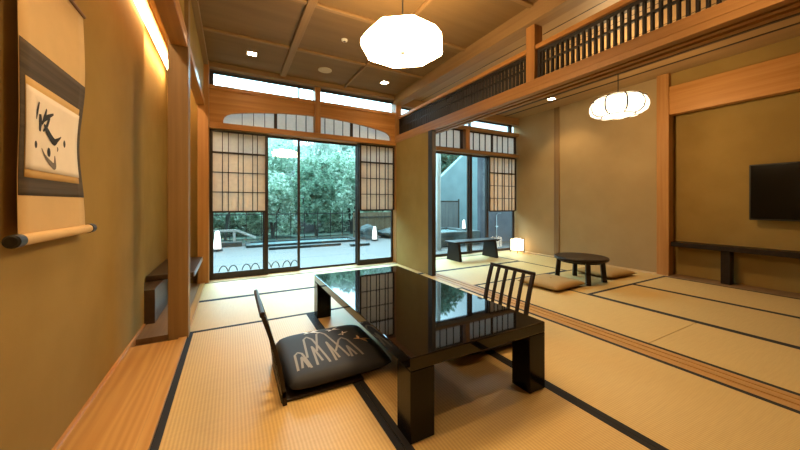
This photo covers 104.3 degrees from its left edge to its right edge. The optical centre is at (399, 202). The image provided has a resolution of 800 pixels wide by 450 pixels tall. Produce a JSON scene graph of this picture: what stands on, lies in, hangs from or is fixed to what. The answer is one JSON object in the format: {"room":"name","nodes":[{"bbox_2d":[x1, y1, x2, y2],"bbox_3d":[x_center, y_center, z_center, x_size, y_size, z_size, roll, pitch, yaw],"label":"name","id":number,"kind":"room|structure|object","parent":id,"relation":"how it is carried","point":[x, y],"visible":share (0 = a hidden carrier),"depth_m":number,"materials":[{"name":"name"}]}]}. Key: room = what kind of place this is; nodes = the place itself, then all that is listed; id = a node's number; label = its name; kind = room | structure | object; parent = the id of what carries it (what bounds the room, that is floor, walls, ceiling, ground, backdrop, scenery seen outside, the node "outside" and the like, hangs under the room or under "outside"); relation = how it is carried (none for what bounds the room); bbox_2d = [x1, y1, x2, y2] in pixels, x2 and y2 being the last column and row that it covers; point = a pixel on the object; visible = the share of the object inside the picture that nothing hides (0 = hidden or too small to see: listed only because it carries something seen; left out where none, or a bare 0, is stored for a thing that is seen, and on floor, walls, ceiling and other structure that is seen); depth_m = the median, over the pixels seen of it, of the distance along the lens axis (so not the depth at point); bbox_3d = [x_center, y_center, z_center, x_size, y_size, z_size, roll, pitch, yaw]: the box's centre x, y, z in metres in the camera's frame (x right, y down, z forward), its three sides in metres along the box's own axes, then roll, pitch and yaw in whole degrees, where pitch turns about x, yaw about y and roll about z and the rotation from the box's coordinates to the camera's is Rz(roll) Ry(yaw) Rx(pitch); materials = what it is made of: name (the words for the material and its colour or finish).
{"room":"traditional dwelling","nodes":[
{"label":"traditional dwelling","id":0,"kind":"room"},
{"bbox_2d":[0,0,143,449],"bbox_3d":[-0.872,-0.378,0.109,0.170,2.815,5.420,0,0,-28],"label":"wall","id":1,"kind":"structure","parent":0,"point":[70,306],"depth_m":1.47,"materials":[{"name":"paint"}]},
{"bbox_2d":[1,0,96,248],"bbox_3d":[-1.324,-0.446,1.206,0.050,1.171,0.610,0,0,-28],"label":"scroll","id":2,"kind":"object","parent":1,"relation":"hanging from","point":[51,51],"visible":1,"depth_m":1.15,"materials":[{"name":"paper"}]},
{"bbox_2d":[52,324,145,449],"bbox_3d":[-0.786,1.004,0.144,0.017,0.052,5.400,0,0,-28],"label":"baseboard","id":3,"kind":"structure","parent":1,"relation":"attached to","point":[132,343],"depth_m":1.59,"materials":[{"name":"orange wood"}]},
{"bbox_2d":[134,0,167,69],"bbox_3d":[-1.189,-1.508,0.949,0.070,0.075,6.200,0,0,-28],"label":"light","id":4,"kind":"object","parent":1,"relation":"attached to","point":[144,7],"visible":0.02,"depth_m":2.65,"materials":[{"name":"white plastic"}]},
{"bbox_2d":[134,340,167,346],"bbox_3d":[1.480,1.077,2.311,6.700,0.085,7.060,0,0,-28],"label":"floor","id":5,"kind":"structure","parent":0,"point":[164,340],"depth_m":2.29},
{"bbox_2d":[58,339,177,449],"bbox_3d":[-0.553,1.012,0.019,0.285,0.044,4.960,0,0,-28],"label":"board","id":6,"kind":"object","parent":5,"relation":"on","point":[115,419],"visible":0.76,"depth_m":1.54,"materials":[{"name":"brown wood"}]},
{"bbox_2d":[136,283,199,344],"bbox_3d":[-2.242,1.014,3.062,0.365,0.040,1.720,0,0,-28],"label":"board","id":7,"kind":"object","parent":5,"relation":"on","point":[157,331],"visible":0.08,"depth_m":2.46,"materials":[{"name":"wood"}]},
{"bbox_2d":[144,279,167,323],"bbox_3d":[-2.412,0.855,3.144,0.135,0.279,1.375,0,0,-28],"label":"base cabinet","id":8,"kind":"object","parent":7,"relation":"on","point":[155,291],"visible":0.36,"depth_m":2.62,"materials":[{"name":"wood"}]},
{"bbox_2d":[190,287,342,332],"bbox_3d":[-1.026,1.016,3.193,1.818,0.035,0.873,0,0,-28],"label":"mat","id":9,"kind":"object","parent":5,"relation":"on","point":[242,310],"visible":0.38,"depth_m":2.95,"materials":[{"name":"beige wicker"}]},
{"bbox_2d":[199,269,348,301],"bbox_3d":[-1.430,1.016,3.941,1.818,0.035,0.823,0,0,-28],"label":"mat","id":10,"kind":"object","parent":5,"relation":"on","point":[243,287],"visible":0.68,"depth_m":3.77,"materials":[{"name":"beige wicker"}]},
{"bbox_2d":[150,314,405,449],"bbox_3d":[-0.356,1.016,1.001,0.913,0.035,3.618,0,0,-28],"label":"mat","id":11,"kind":"object","parent":5,"relation":"on","point":[223,394],"visible":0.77,"depth_m":1.52,"materials":[{"name":"beige wicker"}]},
{"bbox_2d":[254,289,363,405],"bbox_3d":[-0.535,0.759,1.802,0.539,0.477,0.454,0,0,-28],"label":"chair","id":12,"kind":"object","parent":11,"relation":"on","point":[286,394],"visible":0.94,"depth_m":1.61,"materials":[{"name":"brown wood"}]},
{"bbox_2d":[276,325,390,389],"bbox_3d":[-0.442,0.935,1.972,0.600,0.097,0.630,0,0,-28],"label":"seat cushion","id":13,"kind":"object","parent":12,"relation":"on","point":[310,359],"visible":1,"depth_m":1.82,"materials":[{"name":"grey fabric"}]},
{"bbox_2d":[436,254,515,271],"bbox_3d":[1.077,1.016,5.296,1.758,0.035,0.823,0,0,-28],"label":"mat","id":14,"kind":"object","parent":5,"relation":"on","point":[443,264],"visible":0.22,"depth_m":5.23,"materials":[{"name":"beige plant"}]},
{"bbox_2d":[445,238,499,261],"bbox_3d":[1.312,0.831,5.608,1.020,0.335,0.370,0,0,-28],"label":"bench","id":15,"kind":"object","parent":14,"relation":"on","point":[490,245],"visible":1,"depth_m":5.51,"materials":[{"name":"brown wood"}]},
{"bbox_2d":[310,308,658,449],"bbox_3d":[0.445,1.016,1.434,0.903,0.035,3.618,0,0,-28],"label":"mat","id":16,"kind":"object","parent":5,"relation":"on","point":[478,406],"visible":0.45,"depth_m":1.48,"materials":[{"name":"beige plant"}]},
{"bbox_2d":[314,266,544,444],"bbox_3d":[0.007,0.819,2.232,0.840,0.358,1.710,0,0,-28],"label":"table","id":17,"kind":"object","parent":16,"relation":"on","point":[424,322],"visible":1,"depth_m":1.67,"materials":[{"name":"black paint"}]},
{"bbox_2d":[436,261,565,284],"bbox_3d":[1.477,1.016,4.557,1.758,0.035,0.853,0,0,-28],"label":"mat","id":18,"kind":"object","parent":5,"relation":"on","point":[477,275],"visible":0.58,"depth_m":4.47,"materials":[{"name":"beige plant"}]},
{"bbox_2d":[498,251,593,269],"bbox_3d":[2.438,1.016,5.545,0.868,0.035,1.678,0,0,-28],"label":"mat","id":19,"kind":"object","parent":5,"relation":"on","point":[536,259],"visible":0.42,"depth_m":5.50,"materials":[{"name":"beige plant"}]},
{"bbox_2d":[510,238,524,252],"bbox_3d":[2.382,0.859,6.322,0.200,0.280,0.200,0,0,-28],"label":"floor lamp","id":20,"kind":"object","parent":19,"relation":"on","point":[516,244],"visible":1,"depth_m":6.27,"materials":[{"name":"white paper"}]},
{"bbox_2d":[475,278,696,343],"bbox_3d":[1.702,1.016,3.187,0.853,0.035,1.768,0,0,-28],"label":"mat","id":21,"kind":"object","parent":5,"relation":"on","point":[643,325],"visible":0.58,"depth_m":2.84,"materials":[{"name":"beige plant"}]},
{"bbox_2d":[517,274,586,290],"bbox_3d":[1.840,0.952,3.790,0.600,0.091,0.540,0,0,-31],"label":"floor cushion","id":22,"kind":"object","parent":21,"relation":"on","point":[547,281],"visible":0.92,"depth_m":3.65,"materials":[{"name":"yellow fabric"}]},
{"bbox_2d":[548,270,665,293],"bbox_3d":[2.648,1.016,4.204,1.773,0.035,0.878,0,0,-28],"label":"mat","id":23,"kind":"object","parent":5,"relation":"on","point":[597,286],"visible":0.42,"depth_m":4.01,"materials":[{"name":"beige plant"}]},
{"bbox_2d":[554,252,609,285],"bbox_3d":[2.338,0.842,4.025,0.624,0.314,0.624,0,0,-28],"label":"round table","id":24,"kind":"object","parent":23,"relation":"on","point":[586,259],"visible":1,"depth_m":3.90,"materials":[{"name":"brown wood"}]},
{"bbox_2d":[577,265,635,277],"bbox_3d":[2.869,0.952,4.368,0.600,0.091,0.540,0,0,-27],"label":"floor cushion","id":25,"kind":"object","parent":23,"relation":"on","point":[612,272],"visible":0.75,"depth_m":4.22,"materials":[{"name":"yellow fabric"}]},
{"bbox_2d":[460,288,799,449],"bbox_3d":[1.228,1.016,1.857,0.873,0.035,3.618,0,0,-28],"label":"mat","id":26,"kind":"object","parent":5,"relation":"on","point":[668,406],"visible":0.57,"depth_m":1.58,"materials":[{"name":"beige plant"}]},
{"bbox_2d":[483,262,535,314],"bbox_3d":[0.679,0.759,2.413,0.539,0.477,0.454,0,0,-28],"label":"chair","id":27,"kind":"object","parent":26,"relation":"on","point":[499,266],"visible":0.49,"depth_m":2.48,"materials":[{"name":"brown wood"}]},
{"bbox_2d":[590,284,799,347],"bbox_3d":[3.109,1.016,2.435,0.903,0.035,2.668,0,0,-28],"label":"mat","id":28,"kind":"object","parent":5,"relation":"on","point":[780,328],"visible":0.82,"depth_m":2.84,"materials":[{"name":"beige plant"}]},
{"bbox_2d":[635,276,799,317],"bbox_3d":[3.885,1.016,2.855,0.858,0.035,2.668,0,0,-28],"label":"mat","id":29,"kind":"object","parent":5,"relation":"on","point":[784,305],"visible":0.84,"depth_m":3.36,"materials":[{"name":"beige plant"}]},
{"bbox_2d":[648,322,799,395],"bbox_3d":[2.546,1.016,1.625,0.853,0.035,1.778,0,0,-28],"label":"mat","id":30,"kind":"object","parent":5,"relation":"on","point":[771,363],"visible":0.84,"depth_m":2.08,"materials":[{"name":"beige plant"}]},
{"bbox_2d":[144,22,166,282],"bbox_3d":[-2.578,-0.378,3.137,0.165,2.815,1.530,0,0,-28],"label":"wall","id":31,"kind":"structure","parent":0,"point":[155,69],"depth_m":3.17,"materials":[{"name":"paint"}]},
{"bbox_2d":[146,257,202,280],"bbox_3d":[-2.375,0.688,3.343,0.368,0.045,0.980,0,0,-28],"label":"wall shelf","id":32,"kind":"object","parent":31,"relation":"attached to","point":[161,272],"visible":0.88,"depth_m":3.07,"materials":[{"name":"wood"}]},
{"bbox_2d":[167,70,196,282],"bbox_3d":[-2.909,-0.468,3.850,0.940,3.035,0.180,0,0,-28],"label":"wall","id":33,"kind":"structure","parent":0,"point":[193,106],"depth_m":3.91,"materials":[{"name":"paint"}]},
{"bbox_2d":[134,283,204,449],"bbox_3d":[-0.842,1.011,0.886,0.050,0.046,6.760,0,0,-28],"label":"trim","id":34,"kind":"structure","parent":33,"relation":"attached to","point":[147,434],"depth_m":1.62,"materials":[{"name":"brown wood"}]},
{"bbox_2d":[209,129,267,279],"bbox_3d":[-2.147,0.021,4.166,0.707,1.952,0.092,0,0,-28],"label":"door","id":35,"kind":"structure","parent":33,"relation":"in","point":[238,161],"depth_m":4.13,"materials":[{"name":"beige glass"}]},
{"bbox_2d":[209,69,313,97],"bbox_3d":[-1.877,-1.613,4.328,1.330,0.217,0.060,0,0,-28],"label":"window","id":36,"kind":"structure","parent":33,"relation":"in","point":[212,72],"depth_m":4.26,"materials":[{"name":"clear glass"}]},
{"bbox_2d":[263,135,299,273],"bbox_3d":[-1.706,0.021,4.489,0.505,1.952,0.034,0,0,-28],"label":"door","id":37,"kind":"structure","parent":33,"relation":"in","point":[289,268],"depth_m":4.58,"materials":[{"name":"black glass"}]},
{"bbox_2d":[209,89,394,140],"bbox_3d":[-1.259,-1.242,4.602,2.680,0.425,0.035,0,0,-28],"label":"trim","id":38,"kind":"structure","parent":33,"relation":"attached to","point":[222,104],"depth_m":4.36,"materials":[{"name":"orange wood"}]},
{"bbox_2d":[209,122,395,146],"bbox_3d":[-1.284,-0.993,4.671,2.700,0.075,0.240,0,0,-28],"label":"trim","id":39,"kind":"structure","parent":33,"relation":"attached to","point":[212,125],"depth_m":4.47,"materials":[{"name":"orange wood"}]},
{"bbox_2d":[209,84,395,115],"bbox_3d":[-1.260,-1.480,4.627,2.700,0.050,0.140,0,0,-28],"label":"trim","id":40,"kind":"structure","parent":33,"relation":"attached to","point":[211,86],"depth_m":4.41,"materials":[{"name":"orange wood"}]},
{"bbox_2d":[223,113,388,140],"bbox_3d":[-1.260,-1.180,4.647,2.500,0.300,0.035,0,0,-28],"label":"window","id":41,"kind":"structure","parent":33,"relation":"in","point":[277,121],"depth_m":4.56,"materials":[{"name":"paper"}]},
{"bbox_2d":[313,87,320,132],"bbox_3d":[-1.242,-1.365,4.634,0.080,0.670,0.165,0,0,-28],"label":"trim","id":42,"kind":"structure","parent":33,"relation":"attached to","point":[317,90],"depth_m":4.57,"materials":[{"name":"orange wood"}]},
{"bbox_2d":[300,139,356,269],"bbox_3d":[-1.102,0.021,4.838,0.940,1.952,0.074,0,0,-28],"label":"door","id":43,"kind":"structure","parent":33,"relation":"in","point":[302,140],"depth_m":5.02,"materials":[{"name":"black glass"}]},
{"bbox_2d":[321,88,393,103],"bbox_3d":[-0.672,-1.613,4.979,1.250,0.217,0.060,0,0,-28],"label":"window","id":44,"kind":"structure","parent":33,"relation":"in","point":[322,90],"depth_m":4.95,"materials":[{"name":"clear glass"}]},
{"bbox_2d":[209,250,509,282],"bbox_3d":[-0.030,1.016,5.337,5.680,0.037,0.300,0,0,-28],"label":"trim","id":45,"kind":"structure","parent":33,"relation":"attached to","point":[476,253],"depth_m":4.66,"materials":[{"name":"brown wood"}]},
{"bbox_2d":[467,155,485,252],"bbox_3d":[1.577,0.021,6.307,0.550,1.952,0.034,0,0,-28],"label":"door","id":46,"kind":"structure","parent":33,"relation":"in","point":[481,250],"depth_m":6.17,"materials":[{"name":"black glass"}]},
{"bbox_2d":[179,0,203,95],"bbox_3d":[-0.876,-1.522,0.902,0.065,0.525,6.820,0,0,-28],"label":"wall","id":47,"kind":"structure","parent":0,"point":[194,41],"depth_m":3.00,"materials":[{"name":"paint"}]},
{"bbox_2d":[154,0,187,46],"bbox_3d":[-0.439,-1.208,0.092,0.105,0.105,4.980,0,0,-28],"label":"trim","id":48,"kind":"structure","parent":47,"relation":"attached to","point":[170,13],"depth_m":1.99,"materials":[{"name":"orange wood"}]},
{"bbox_2d":[168,0,189,340],"bbox_3d":[-1.655,-0.378,2.334,0.125,2.815,0.120,0,0,-28],"label":"wooden post","id":49,"kind":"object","parent":47,"relation":"attached to","point":[178,56],"depth_m":2.28,"materials":[{"name":"brown wood"}]},
{"bbox_2d":[190,46,204,104],"bbox_3d":[-2.072,-1.252,3.115,0.085,0.075,1.650,0,0,-28],"label":"trim","id":50,"kind":"structure","parent":47,"relation":"attached to","point":[195,85],"depth_m":3.19,"materials":[{"name":"orange wood"}]},
{"bbox_2d":[191,0,207,64],"bbox_3d":[-0.816,-1.755,0.911,0.050,0.060,6.780,0,0,-28],"label":"trim","id":51,"kind":"structure","parent":47,"relation":"attached to","point":[195,3],"depth_m":3.09,"materials":[{"name":"wood"}]},
{"bbox_2d":[197,60,208,283],"bbox_3d":[-2.471,-0.378,3.911,0.120,2.815,0.130,0,0,-28],"label":"trim","id":52,"kind":"structure","parent":47,"relation":"attached to","point":[202,110],"depth_m":3.86,"materials":[{"name":"orange wood"}]},
{"bbox_2d":[203,26,289,48],"bbox_3d":[-1.646,-1.773,3.344,0.882,0.024,0.045,0,0,-28],"label":"trim","id":53,"kind":"structure","parent":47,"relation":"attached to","point":[208,29],"depth_m":3.33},
{"bbox_2d":[396,131,427,273],"bbox_3d":[0.189,-0.010,4.773,0.060,2.020,0.980,0,0,-28],"label":"wall partition","id":54,"kind":"structure","parent":0,"point":[411,153],"depth_m":4.71,"materials":[{"name":"paint"}]},
{"bbox_2d":[357,143,393,264],"bbox_3d":[-0.386,0.021,5.117,0.655,1.952,0.092,0,0,-28],"label":"door","id":55,"kind":"structure","parent":54,"relation":"in","point":[375,163],"depth_m":5.07,"materials":[{"name":"paper"}]},
{"bbox_2d":[392,101,400,262],"bbox_3d":[-0.062,-0.383,5.269,0.100,2.805,0.170,0,0,-28],"label":"trim","id":56,"kind":"structure","parent":54,"relation":"attached to","point":[396,109],"depth_m":5.19,"materials":[{"name":"orange wood"}]},
{"bbox_2d":[428,130,435,275],"bbox_3d":[0.441,-0.001,4.296,0.064,1.998,0.100,0,0,-28],"label":"trim","id":57,"kind":"structure","parent":54,"relation":"attached to","point":[432,133],"depth_m":4.25,"materials":[{"name":"wood"}]},
{"bbox_2d":[436,129,462,148],"bbox_3d":[0.582,-1.210,5.645,1.390,0.380,0.040,0,0,-28],"label":"window","id":58,"kind":"structure","parent":54,"relation":"in","point":[453,138],"depth_m":5.86,"materials":[{"name":"paper"}]},
{"bbox_2d":[436,151,471,256],"bbox_3d":[0.690,0.021,5.783,1.670,1.952,0.034,0,0,-28],"label":"door","id":59,"kind":"structure","parent":54,"relation":"in","point":[470,156],"depth_m":6.14,"materials":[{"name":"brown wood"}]},
{"bbox_2d":[397,263,799,410],"bbox_3d":[1.632,1.016,2.223,0.185,0.035,6.760,0,0,-28],"label":"trim","id":60,"kind":"structure","parent":54,"relation":"attached to","point":[771,393],"depth_m":2.04,"materials":[{"name":"brown wood"}]},
{"bbox_2d":[198,0,799,118],"bbox_3d":[1.826,-1.810,2.396,6.110,0.050,6.880,0,0,-28],"label":"ceiling","id":61,"kind":"structure","parent":0,"point":[462,23],"depth_m":3.37,"materials":[{"name":"wood"}]},
{"bbox_2d":[280,0,317,76],"bbox_3d":[-0.020,-1.770,1.342,0.075,0.030,6.780,0,0,-28],"label":"trim","id":62,"kind":"structure","parent":61,"relation":"attached to","point":[310,6],"depth_m":3.24,"materials":[{"name":"wood"}]},
{"bbox_2d":[297,48,422,78],"bbox_3d":[-0.438,-1.773,3.997,1.712,0.024,0.045,0,0,-28],"label":"trim","id":63,"kind":"structure","parent":61,"relation":"attached to","point":[298,49],"depth_m":3.92,"materials":[{"name":"wood"}]},
{"bbox_2d":[315,3,465,50],"bbox_3d":[-0.004,-1.773,3.192,1.712,0.024,0.045,0,0,-28],"label":"trim","id":64,"kind":"structure","parent":61,"relation":"attached to","point":[318,5],"depth_m":2.95,"materials":[{"name":"wood"}]},
{"bbox_2d":[361,0,441,67],"bbox_3d":[0.019,-1.427,2.227,0.558,0.713,0.558,0,0,9],"label":"pendant lamp","id":65,"kind":"object","parent":61,"relation":"hanging from","point":[402,41],"visible":1,"depth_m":2.10,"materials":[{"name":"white paper"}]},
{"bbox_2d":[395,0,586,105],"bbox_3d":[1.586,-1.708,2.209,0.150,0.155,6.780,0,0,-28],"label":"trim","id":66,"kind":"structure","parent":61,"relation":"attached to","point":[542,12],"depth_m":3.27,"materials":[{"name":"wood"}]},
{"bbox_2d":[589,73,649,119],"bbox_3d":[2.507,-1.394,3.575,0.546,0.791,0.546,0,0,-28],"label":"pendant lamp","id":67,"kind":"object","parent":61,"relation":"hanging from","point":[619,105],"visible":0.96,"depth_m":3.40,"materials":[{"name":"paper"}]},
{"bbox_2d":[496,12,799,114],"bbox_3d":[3.565,-1.782,3.290,0.050,0.007,6.800,0,0,-28],"label":"trim","id":68,"kind":"structure","parent":61,"relation":"attached to","point":[796,14],"depth_m":3.75,"materials":[{"name":"wood"}]},
{"bbox_2d":[505,22,799,116],"bbox_3d":[3.780,-1.782,3.406,0.030,0.007,6.800,0,0,-28],"label":"trim","id":69,"kind":"structure","parent":61,"relation":"attached to","point":[799,22],"depth_m":3.91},
{"bbox_2d":[513,36,799,274],"bbox_3d":[4.339,-0.367,3.793,0.560,2.835,6.950,0,0,-28],"label":"wall","id":70,"kind":"structure","parent":0,"point":[608,168],"depth_m":5.13,"materials":[{"name":"beige paint"}]},
{"bbox_2d":[436,146,518,157],"bbox_3d":[1.214,-0.988,6.021,2.860,0.065,0.240,0,0,-28],"label":"trim","id":71,"kind":"structure","parent":70,"relation":"attached to","point":[438,149],"depth_m":6.02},
{"bbox_2d":[454,125,518,136],"bbox_3d":[1.238,-1.435,5.977,2.860,0.070,0.140,0,0,-28],"label":"trim","id":72,"kind":"structure","parent":70,"relation":"attached to","point":[475,129],"depth_m":6.18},
{"bbox_2d":[470,131,515,154],"bbox_3d":[1.889,-1.210,6.351,1.320,0.380,0.040,0,0,-28],"label":"window","id":73,"kind":"structure","parent":70,"relation":"in","point":[479,141],"depth_m":6.34,"materials":[{"name":"paper"}]},
{"bbox_2d":[486,156,515,250],"bbox_3d":[2.110,0.021,6.466,0.800,1.952,0.092,0,0,-28],"label":"door","id":74,"kind":"structure","parent":70,"relation":"in","point":[500,171],"depth_m":6.42,"materials":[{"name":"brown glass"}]},
{"bbox_2d":[554,107,559,253],"bbox_3d":[2.951,-0.378,5.825,0.070,2.815,0.105,0,0,-28],"label":"trim","id":75,"kind":"structure","parent":70,"relation":"attached to","point":[557,109],"depth_m":5.80,"materials":[{"name":"brown wood"}]},
{"bbox_2d":[657,73,672,275],"bbox_3d":[3.708,-0.378,4.356,0.135,2.815,0.140,0,0,-28],"label":"trim","id":76,"kind":"structure","parent":70,"relation":"attached to","point":[664,120],"depth_m":4.31,"materials":[{"name":"orange wood"}]},
{"bbox_2d":[667,274,799,298],"bbox_3d":[4.757,1.015,2.456,0.295,0.038,4.200,0,0,-28],"label":"trim","id":77,"kind":"structure","parent":70,"relation":"attached to","point":[704,280],"depth_m":3.71,"materials":[{"name":"wood"}]},
{"bbox_2d":[671,241,799,284],"bbox_3d":[4.770,0.763,2.511,0.210,0.466,4.085,0,0,-28],"label":"shelf","id":78,"kind":"object","parent":77,"relation":"on","point":[727,251],"visible":1,"depth_m":3.79,"materials":[{"name":"brown wood"}]},
{"bbox_2d":[669,52,799,115],"bbox_3d":[4.746,-1.403,2.450,0.120,0.385,4.200,0,0,-28],"label":"wooden beam","id":79,"kind":"structure","parent":70,"relation":"attached to","point":[778,76],"depth_m":3.68,"materials":[{"name":"red wood"}]},
{"bbox_2d":[674,91,799,292],"bbox_3d":[5.056,-0.367,2.634,0.400,2.835,4.230,0,0,-28],"label":"wall","id":80,"kind":"structure","parent":0,"point":[715,148],"depth_m":3.89,"materials":[{"name":"paint"}]},
{"bbox_2d":[749,161,799,221],"bbox_3d":[4.451,-0.125,3.200,0.120,0.650,1.150,0,0,-28],"label":"television","id":81,"kind":"object","parent":80,"relation":"attached to","point":[774,188],"visible":1,"depth_m":3.50,"materials":[{"name":"black plastic"}]},
{"bbox_3d":[3.247,-0.368,-0.803,6.850,2.835,0.100,0,0,-28],"label":"wall","id":82,"kind":"structure","parent":0,"visible":0},
{"bbox_2d":[526,24,541,81],"bbox_3d":[1.246,-1.374,2.890,0.110,0.512,0.094,0,0,-28],"label":"trim","id":83,"kind":"structure","parent":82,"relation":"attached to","point":[534,32],"depth_m":2.85,"materials":[{"name":"orange wood"}]},
{"bbox_2d":[396,0,760,139],"bbox_3d":[1.634,-1.081,2.235,0.200,0.073,6.780,0,0,-28],"label":"trim","id":84,"kind":"structure","parent":82,"relation":"attached to","point":[725,7],"depth_m":2.23,"materials":[{"name":"brown wood"}]},
{"bbox_2d":[398,50,525,133],"bbox_3d":[0.614,-1.277,4.060,0.100,0.318,2.576,0,0,-28],"label":"lattice","id":85,"kind":"object","parent":84,"relation":"on","point":[474,90],"visible":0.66,"depth_m":3.66,"materials":[{"name":"black wood"}]},
{"bbox_2d":[535,0,721,77],"bbox_3d":[2.244,-1.277,1.042,0.100,0.318,4.116,0,0,-28],"label":"lattice","id":86,"kind":"object","parent":84,"relation":"on","point":[621,7],"visible":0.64,"depth_m":2.33,"materials":[{"name":"black wood"}]},
{"bbox_2d":[396,0,799,142],"bbox_3d":[1.643,-1.022,2.240,0.220,0.045,6.780,0,0,-28],"label":"wooden beam","id":87,"kind":"structure","parent":82,"relation":"attached to","point":[762,12],"depth_m":2.10,"materials":[{"name":"brown wood"}]},
{"bbox_3d":[-0.024,-1.925,5.409,5.620,0.320,0.180,0,0,-28],"label":"wall","id":88,"kind":"structure","parent":0,"visible":0},
{"bbox_2d":[209,61,394,100],"bbox_3d":[-1.301,-1.752,4.628,2.770,0.065,0.220,0,0,-28],"label":"trim","id":89,"kind":"structure","parent":88,"relation":"attached to","point":[212,65],"depth_m":4.42,"materials":[{"name":"wood"}]},
{"bbox_2d":[401,100,518,126],"bbox_3d":[1.233,-1.712,5.986,2.860,0.145,0.160,0,0,-28],"label":"trim","id":90,"kind":"structure","parent":88,"relation":"attached to","point":[499,119],"depth_m":6.28,"materials":[{"name":"wood"}]},
{"label":"outside","id":91,"kind":"structure","parent":0,"visible":0},
{"bbox_2d":[220,218,352,242],"bbox_3d":[-13.656,1.370,29.488,64.000,0.460,55.130,0,0,-28],"label":"ground","id":92,"kind":"structure","parent":91,"point":[309,229],"depth_m":10.91,"materials":[{"name":"soil"}]},
{"bbox_2d":[258,170,295,237],"bbox_3d":[-4.170,0.027,10.215,1.455,2.240,1.379,0,0,-28],"label":"tree","id":93,"kind":"object","parent":92,"relation":"on","point":[278,192],"visible":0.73,"depth_m":10.15,"materials":[{"name":"green plant"}]},
{"bbox_2d":[214,210,348,241],"bbox_3d":[-4.946,0.690,8.410,7.410,0.900,0.024,0,0,-28],"label":"fence","id":94,"kind":"object","parent":92,"relation":"on","point":[304,213],"visible":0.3,"depth_m":9.31,"materials":[{"name":"black metal"}]},
{"bbox_2d":[214,201,373,236],"bbox_3d":[-5.340,0.682,10.982,10.798,1.771,0.822,0,0,-28],"label":"undergrowth","id":95,"kind":"object","parent":92,"relation":"on","point":[240,220],"visible":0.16,"depth_m":10.98,"materials":[{"name":"green plant"}]},
{"bbox_2d":[294,162,336,235],"bbox_3d":[-2.871,-0.107,10.666,1.446,2.506,1.443,0,0,-28],"label":"tree","id":96,"kind":"object","parent":92,"relation":"on","point":[314,195],"visible":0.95,"depth_m":10.46,"materials":[{"name":"green plant"}]},
{"bbox_2d":[332,160,371,233],"bbox_3d":[-1.793,-0.222,11.533,1.438,2.735,1.438,0,0,-28],"label":"tree","id":97,"kind":"object","parent":92,"relation":"on","point":[347,192],"visible":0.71,"depth_m":11.26,"materials":[{"name":"green plant"}]},
{"bbox_2d":[214,236,497,272],"bbox_3d":[-2.441,1.110,6.728,9.100,0.060,4.440,0,0,-28],"label":"terrace","id":98,"kind":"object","parent":92,"relation":"on","point":[238,256],"visible":0.18,"depth_m":6.52,"materials":[{"name":"stone"}]},
{"bbox_2d":[245,236,354,247],"bbox_3d":[-2.619,1.052,8.530,2.900,0.055,0.900,0,0,-28],"label":"pool","id":99,"kind":"object","parent":98,"relation":"on","point":[251,244],"visible":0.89,"depth_m":8.42,"materials":[{"name":"liquid"}]},
{"bbox_2d":[269,242,340,249],"bbox_3d":[-2.288,1.050,7.601,1.700,0.060,0.150,0,0,-28],"label":"plank","id":100,"kind":"object","parent":98,"relation":"on","point":[337,243],"visible":0.98,"depth_m":7.52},
{"bbox_2d":[360,224,377,239],"bbox_3d":[-0.959,0.868,9.415,0.462,0.444,0.748,0,0,-28],"label":"rock","id":101,"kind":"object","parent":98,"relation":"on","point":[366,231],"visible":0.73,"depth_m":9.20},
{"bbox_2d":[436,153,440,249],"bbox_3d":[0.887,-0.410,7.185,0.130,2.982,0.120,0,0,-28],"label":"pole","id":102,"kind":"object","parent":98,"relation":"on","point":[438,156],"visible":0.69,"depth_m":7.13,"materials":[{"name":"white metal"}]},
{"bbox_2d":[441,227,479,246],"bbox_3d":[1.120,0.900,8.447,1.500,0.360,1.400,0,0,-28],"label":"tub","id":103,"kind":"object","parent":98,"relation":"on","point":[447,233],"visible":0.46,"depth_m":7.89,"materials":[{"name":"stone"}]},
{"bbox_2d":[353,212,390,236],"bbox_3d":[-0.191,0.725,10.850,3.023,0.830,0.073,0,0,-28],"label":"bamboo fence","id":104,"kind":"object","parent":92,"relation":"on","point":[381,220],"visible":0.25,"depth_m":10.51,"materials":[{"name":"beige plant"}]},
{"bbox_2d":[441,156,476,229],"bbox_3d":[2.670,-0.730,11.785,5.100,3.740,0.200,0,0,-28],"label":"wall","id":105,"kind":"structure","parent":92,"relation":"on","point":[454,178],"depth_m":11.43,"materials":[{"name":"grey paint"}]},
{"bbox_2d":[477,241,509,247],"bbox_3d":[3.058,1.110,9.699,3.400,0.060,4.440,0,0,-28],"label":"terrace","id":106,"kind":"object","parent":92,"relation":"on","point":[505,244],"depth_m":8.09,"materials":[{"name":"stone"}]},
{"bbox_2d":[441,199,458,227],"bbox_3d":[1.533,0.480,9.691,0.630,1.200,0.040,0,0,0],"label":"screen","id":107,"kind":"object","parent":106,"relation":"on","point":[443,203],"visible":0.56,"depth_m":9.68,"materials":[{"name":"grey wood"}]},
{"bbox_2d":[477,158,511,242],"bbox_3d":[3.686,-0.080,9.220,3.550,2.440,0.120,0,0,-28],"label":"wall","id":108,"kind":"structure","parent":92,"relation":"on","point":[504,220],"depth_m":8.46,"materials":[{"name":"concrete"}]},
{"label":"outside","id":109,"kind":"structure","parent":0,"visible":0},
{"bbox_2d":[219,145,360,229],"bbox_3d":[-10.193,-3.309,25.181,58.000,10.711,30.000,0,0,-28],"label":"hillside","id":110,"kind":"structure","parent":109,"point":[292,172],"depth_m":12.66,"materials":[{"name":"soil"}]},
{"bbox_2d":[268,139,354,216],"bbox_3d":[-6.882,-0.973,12.280,13.239,3.821,2.782,0,0,-28],"label":"foliage","id":111,"kind":"object","parent":110,"relation":"on","point":[336,170],"visible":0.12,"depth_m":13.50,"materials":[{"name":"green plant"}]},
{"bbox_2d":[268,138,354,193],"bbox_3d":[-4.276,-2.485,18.710,31.922,5.570,5.547,0,0,-28],"label":"foliage","id":112,"kind":"object","parent":110,"relation":"on","point":[315,146],"visible":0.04,"depth_m":16.88,"materials":[{"name":"green plant"}]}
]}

